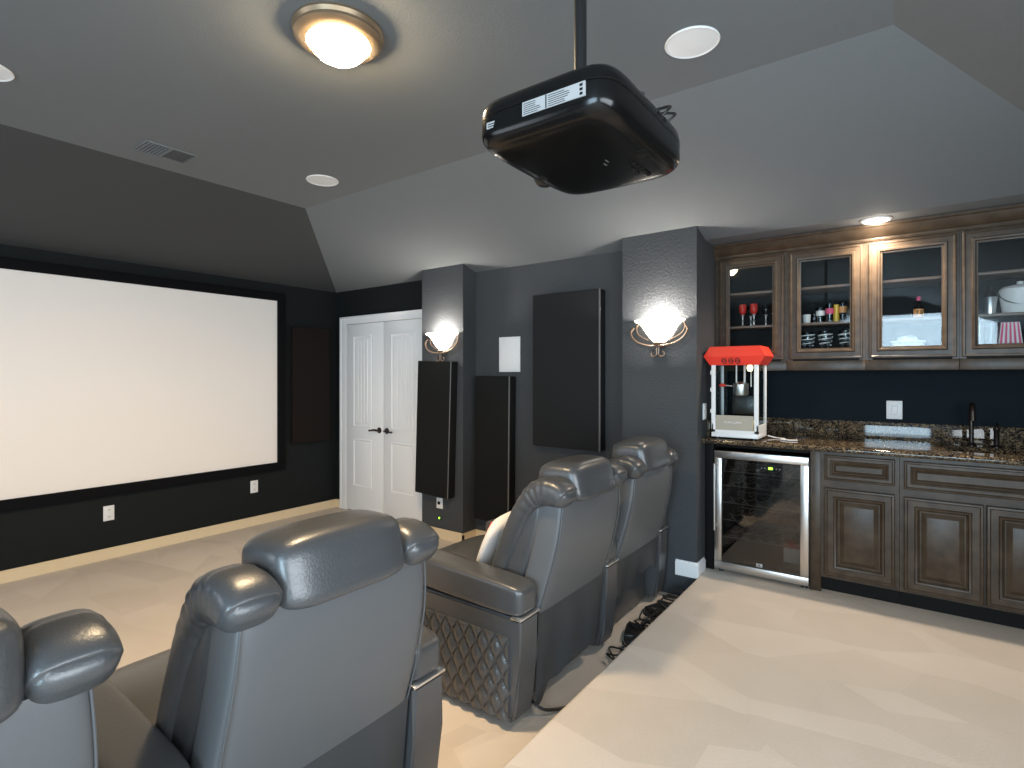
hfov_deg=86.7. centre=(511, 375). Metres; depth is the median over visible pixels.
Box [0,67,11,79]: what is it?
grille
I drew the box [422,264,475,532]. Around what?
column
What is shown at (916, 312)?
liquor bottle
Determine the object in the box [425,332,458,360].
wall sconce
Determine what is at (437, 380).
acoustic panel
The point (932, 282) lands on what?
shelf
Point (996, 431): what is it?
soap dispenser
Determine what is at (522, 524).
cushion
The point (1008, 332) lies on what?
popcorn box
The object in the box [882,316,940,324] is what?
shelf
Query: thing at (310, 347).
acoustic panel
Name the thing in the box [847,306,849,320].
drinking glass
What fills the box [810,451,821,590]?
filler panel
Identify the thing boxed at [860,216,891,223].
recessed light
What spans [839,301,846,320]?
drinking glass
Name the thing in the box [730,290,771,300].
shelf
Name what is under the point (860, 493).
base cabinet
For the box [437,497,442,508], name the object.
wall jack plate
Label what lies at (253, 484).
wall outlet
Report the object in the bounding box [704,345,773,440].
machine
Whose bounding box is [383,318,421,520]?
door
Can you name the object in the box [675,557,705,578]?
baseboard
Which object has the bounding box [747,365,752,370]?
lamp
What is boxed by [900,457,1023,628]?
base cabinet
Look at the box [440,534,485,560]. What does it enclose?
seat cushion
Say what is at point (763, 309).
bowl
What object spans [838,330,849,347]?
glass
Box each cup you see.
[803,314,810,322]
[982,296,997,313]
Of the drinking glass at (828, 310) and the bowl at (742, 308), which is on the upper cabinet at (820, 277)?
the drinking glass at (828, 310)
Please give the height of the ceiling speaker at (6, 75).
0.008 m
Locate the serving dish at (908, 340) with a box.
[890,335,925,345]
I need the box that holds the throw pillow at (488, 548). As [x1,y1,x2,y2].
[476,511,510,565]
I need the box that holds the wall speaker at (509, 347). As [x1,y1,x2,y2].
[499,336,519,371]
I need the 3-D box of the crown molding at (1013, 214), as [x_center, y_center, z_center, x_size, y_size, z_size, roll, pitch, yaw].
[2.335,-0.913,3.459,2.026,0.104,0.080,0,0,36]
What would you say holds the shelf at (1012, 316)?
attached to the upper cabinet at (993, 257)
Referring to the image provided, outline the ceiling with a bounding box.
[0,0,1023,292]
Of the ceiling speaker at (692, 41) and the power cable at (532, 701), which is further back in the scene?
the power cable at (532, 701)
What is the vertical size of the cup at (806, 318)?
0.062 m
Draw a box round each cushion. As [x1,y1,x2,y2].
[108,649,169,724]
[171,625,212,764]
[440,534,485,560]
[506,508,538,576]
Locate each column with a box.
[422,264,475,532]
[623,226,726,595]
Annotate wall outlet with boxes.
[103,505,113,520]
[250,480,257,492]
[703,403,706,419]
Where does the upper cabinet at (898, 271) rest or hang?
attached to the wall at (945, 397)
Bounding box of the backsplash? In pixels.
[753,417,1023,447]
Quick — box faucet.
[966,402,976,446]
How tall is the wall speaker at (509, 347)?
0.315 m
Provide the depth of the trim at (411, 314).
6.24 m
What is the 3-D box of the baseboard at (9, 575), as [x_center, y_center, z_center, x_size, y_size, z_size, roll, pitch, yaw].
[-4.163,1.495,3.493,0.016,0.090,7.130,0,0,36]
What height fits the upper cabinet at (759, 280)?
0.826 m
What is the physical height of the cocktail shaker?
0.166 m
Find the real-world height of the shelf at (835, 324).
0.016 m
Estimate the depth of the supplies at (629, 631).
3.17 m
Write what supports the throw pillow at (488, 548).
on the recliner at (506, 628)
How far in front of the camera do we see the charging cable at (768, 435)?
3.70 m
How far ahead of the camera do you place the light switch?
3.69 m
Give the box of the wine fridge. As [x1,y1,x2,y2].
[713,447,809,587]
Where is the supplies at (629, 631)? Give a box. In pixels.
[623,623,641,639]
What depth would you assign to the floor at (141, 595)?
3.57 m
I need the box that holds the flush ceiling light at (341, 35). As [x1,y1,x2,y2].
[291,1,383,67]
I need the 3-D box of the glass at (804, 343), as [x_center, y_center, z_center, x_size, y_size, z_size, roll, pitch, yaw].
[2.077,-0.213,3.809,0.095,0.180,0.094,0,0,36]
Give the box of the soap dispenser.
[991,423,1001,447]
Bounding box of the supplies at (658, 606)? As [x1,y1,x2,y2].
[645,602,669,616]
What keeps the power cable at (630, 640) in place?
on the floor at (141, 595)
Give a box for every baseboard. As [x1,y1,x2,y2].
[0,499,335,583]
[336,499,485,541]
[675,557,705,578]
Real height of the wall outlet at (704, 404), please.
0.115 m
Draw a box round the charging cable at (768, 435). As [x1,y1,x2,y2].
[768,435,796,440]
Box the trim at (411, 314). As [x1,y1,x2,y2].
[339,309,421,508]
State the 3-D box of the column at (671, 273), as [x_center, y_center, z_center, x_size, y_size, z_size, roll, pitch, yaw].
[1.312,0.233,4.243,0.548,2.615,0.900,0,0,36]
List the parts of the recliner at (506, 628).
quilted panel, arm, arm, metal trim, arm, metal trim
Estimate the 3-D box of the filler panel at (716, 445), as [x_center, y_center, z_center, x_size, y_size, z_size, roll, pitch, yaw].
[1.848,0.491,3.901,0.596,0.028,0.560,0,0,36]
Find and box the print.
[523,83,582,114]
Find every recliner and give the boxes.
[0,607,123,767]
[93,509,444,767]
[420,455,627,722]
[609,436,677,622]
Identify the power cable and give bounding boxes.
[531,699,565,711]
[606,626,638,659]
[628,607,662,632]
[657,587,683,608]
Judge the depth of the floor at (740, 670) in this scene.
2.37 m
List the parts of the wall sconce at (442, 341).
cradle arm, lamp shade, cradle arm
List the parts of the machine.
post, post, bin door, rail, drop panel, post, post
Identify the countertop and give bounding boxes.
[702,417,1023,465]
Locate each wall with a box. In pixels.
[0,244,335,570]
[336,251,622,530]
[727,370,1023,427]
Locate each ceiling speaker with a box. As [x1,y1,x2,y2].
[0,64,14,81]
[306,174,338,185]
[665,25,719,58]
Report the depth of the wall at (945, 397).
3.71 m
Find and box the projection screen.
[0,256,285,511]
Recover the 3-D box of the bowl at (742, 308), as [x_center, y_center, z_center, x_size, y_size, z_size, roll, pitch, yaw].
[1.729,-0.489,4.062,0.054,0.080,0.054,0,0,36]
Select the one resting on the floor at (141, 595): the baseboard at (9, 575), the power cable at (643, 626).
the power cable at (643, 626)
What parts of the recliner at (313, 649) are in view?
arm, metal trim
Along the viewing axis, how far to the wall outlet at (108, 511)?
4.55 m
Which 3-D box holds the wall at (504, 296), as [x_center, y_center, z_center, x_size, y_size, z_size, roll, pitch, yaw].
[-0.404,0.282,5.236,4.030,2.515,0.120,0,0,36]
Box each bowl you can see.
[739,304,746,314]
[750,304,757,313]
[762,304,769,313]
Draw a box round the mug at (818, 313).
[816,307,828,321]
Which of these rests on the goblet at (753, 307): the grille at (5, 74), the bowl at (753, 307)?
the bowl at (753, 307)
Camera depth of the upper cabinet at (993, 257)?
3.20 m
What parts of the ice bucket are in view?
handle, lid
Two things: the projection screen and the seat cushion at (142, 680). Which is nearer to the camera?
the seat cushion at (142, 680)
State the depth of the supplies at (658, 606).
3.50 m
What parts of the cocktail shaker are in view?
lid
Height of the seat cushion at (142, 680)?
0.194 m
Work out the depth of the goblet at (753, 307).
4.00 m
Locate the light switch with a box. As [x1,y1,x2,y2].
[886,401,901,418]
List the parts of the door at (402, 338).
handle, panel, panel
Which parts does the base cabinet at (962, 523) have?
door, drawer, door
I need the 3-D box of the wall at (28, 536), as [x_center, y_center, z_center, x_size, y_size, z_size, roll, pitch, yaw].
[-4.218,0.282,3.533,0.120,2.515,7.370,0,0,36]
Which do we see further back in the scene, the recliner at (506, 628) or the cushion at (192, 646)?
the recliner at (506, 628)
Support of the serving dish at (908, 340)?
in the upper cabinet at (898, 271)
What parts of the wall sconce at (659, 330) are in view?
cradle arm, lamp shade, cradle arm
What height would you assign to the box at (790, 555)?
0.135 m
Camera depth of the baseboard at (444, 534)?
5.06 m
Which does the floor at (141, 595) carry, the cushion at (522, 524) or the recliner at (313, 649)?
the recliner at (313, 649)
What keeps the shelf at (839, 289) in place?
attached to the upper cabinet at (820, 277)
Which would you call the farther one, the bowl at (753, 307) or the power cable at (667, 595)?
the bowl at (753, 307)
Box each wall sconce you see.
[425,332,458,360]
[630,318,687,356]
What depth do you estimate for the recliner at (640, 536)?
3.31 m
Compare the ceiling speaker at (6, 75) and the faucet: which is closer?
the ceiling speaker at (6, 75)
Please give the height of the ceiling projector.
0.767 m
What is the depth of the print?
1.29 m
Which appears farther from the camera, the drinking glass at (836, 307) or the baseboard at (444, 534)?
the baseboard at (444, 534)
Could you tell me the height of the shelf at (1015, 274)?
0.016 m
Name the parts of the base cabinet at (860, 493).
drawer, door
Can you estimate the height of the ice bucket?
0.187 m
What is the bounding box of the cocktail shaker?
[982,287,997,313]
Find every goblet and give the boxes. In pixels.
[739,304,746,325]
[747,306,751,325]
[750,304,757,325]
[762,304,769,324]
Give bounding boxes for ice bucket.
[997,281,1023,312]
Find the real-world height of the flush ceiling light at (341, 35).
0.122 m
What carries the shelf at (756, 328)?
attached to the upper cabinet at (759, 280)
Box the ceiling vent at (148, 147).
[132,140,197,163]
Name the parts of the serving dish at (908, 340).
lid, dish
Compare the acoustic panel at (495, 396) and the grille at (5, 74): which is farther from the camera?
the acoustic panel at (495, 396)
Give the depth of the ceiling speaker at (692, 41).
2.20 m
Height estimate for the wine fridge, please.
0.848 m
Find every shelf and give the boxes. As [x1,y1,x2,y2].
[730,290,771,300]
[730,325,771,331]
[801,283,849,294]
[801,321,849,328]
[882,276,940,288]
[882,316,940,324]
[978,269,1023,280]
[978,312,1023,320]
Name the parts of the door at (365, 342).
panel, panel, handle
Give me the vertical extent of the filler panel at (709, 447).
0.893 m
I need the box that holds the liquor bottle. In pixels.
[913,296,923,316]
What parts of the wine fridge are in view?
handle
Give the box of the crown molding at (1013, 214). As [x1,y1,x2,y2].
[713,203,1023,260]
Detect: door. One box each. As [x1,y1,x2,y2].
[347,322,383,512]
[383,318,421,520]
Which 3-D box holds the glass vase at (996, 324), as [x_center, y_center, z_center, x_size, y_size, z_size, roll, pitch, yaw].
[2.899,-0.218,3.282,0.068,0.190,0.068,0,0,36]
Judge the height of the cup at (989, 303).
0.105 m
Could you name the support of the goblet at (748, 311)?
on the upper cabinet at (759, 280)
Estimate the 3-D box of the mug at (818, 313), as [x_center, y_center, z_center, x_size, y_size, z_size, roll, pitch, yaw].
[2.144,-0.419,3.754,0.056,0.110,0.071,0,0,-22]
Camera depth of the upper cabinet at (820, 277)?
3.74 m
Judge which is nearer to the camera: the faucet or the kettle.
the faucet
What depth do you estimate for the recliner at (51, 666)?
0.97 m
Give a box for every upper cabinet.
[715,252,786,370]
[787,243,865,370]
[866,232,958,369]
[959,224,1023,369]
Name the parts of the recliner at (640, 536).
arm, metal trim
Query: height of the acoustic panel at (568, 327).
1.277 m
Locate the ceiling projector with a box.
[481,0,679,194]
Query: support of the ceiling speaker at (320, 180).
attached to the ceiling
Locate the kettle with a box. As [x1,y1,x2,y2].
[719,365,751,395]
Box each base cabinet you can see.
[821,451,899,603]
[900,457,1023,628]
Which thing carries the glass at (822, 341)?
in the upper cabinet at (820, 277)
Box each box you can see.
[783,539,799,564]
[996,322,1022,343]
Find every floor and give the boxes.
[0,507,678,767]
[502,568,1023,767]
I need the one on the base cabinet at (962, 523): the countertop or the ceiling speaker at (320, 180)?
the countertop
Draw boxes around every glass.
[801,332,814,348]
[818,331,832,347]
[826,304,833,321]
[834,304,838,320]
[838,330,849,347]
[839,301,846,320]
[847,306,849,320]
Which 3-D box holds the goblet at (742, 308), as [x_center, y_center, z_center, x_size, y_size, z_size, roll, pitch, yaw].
[1.729,-0.447,4.062,0.056,0.165,0.056,0,0,36]
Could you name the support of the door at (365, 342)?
in the wall at (504, 296)
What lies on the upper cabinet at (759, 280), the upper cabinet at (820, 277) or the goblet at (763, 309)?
the goblet at (763, 309)
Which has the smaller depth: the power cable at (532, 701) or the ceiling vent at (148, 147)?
the power cable at (532, 701)
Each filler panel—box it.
[705,443,721,568]
[715,444,809,453]
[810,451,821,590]
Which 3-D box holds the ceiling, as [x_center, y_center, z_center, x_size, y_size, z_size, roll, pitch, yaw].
[-1.194,-1.028,1.696,6.930,0.664,7.730,0,0,36]
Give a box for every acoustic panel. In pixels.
[291,326,329,443]
[415,361,457,498]
[474,376,515,520]
[533,288,604,450]

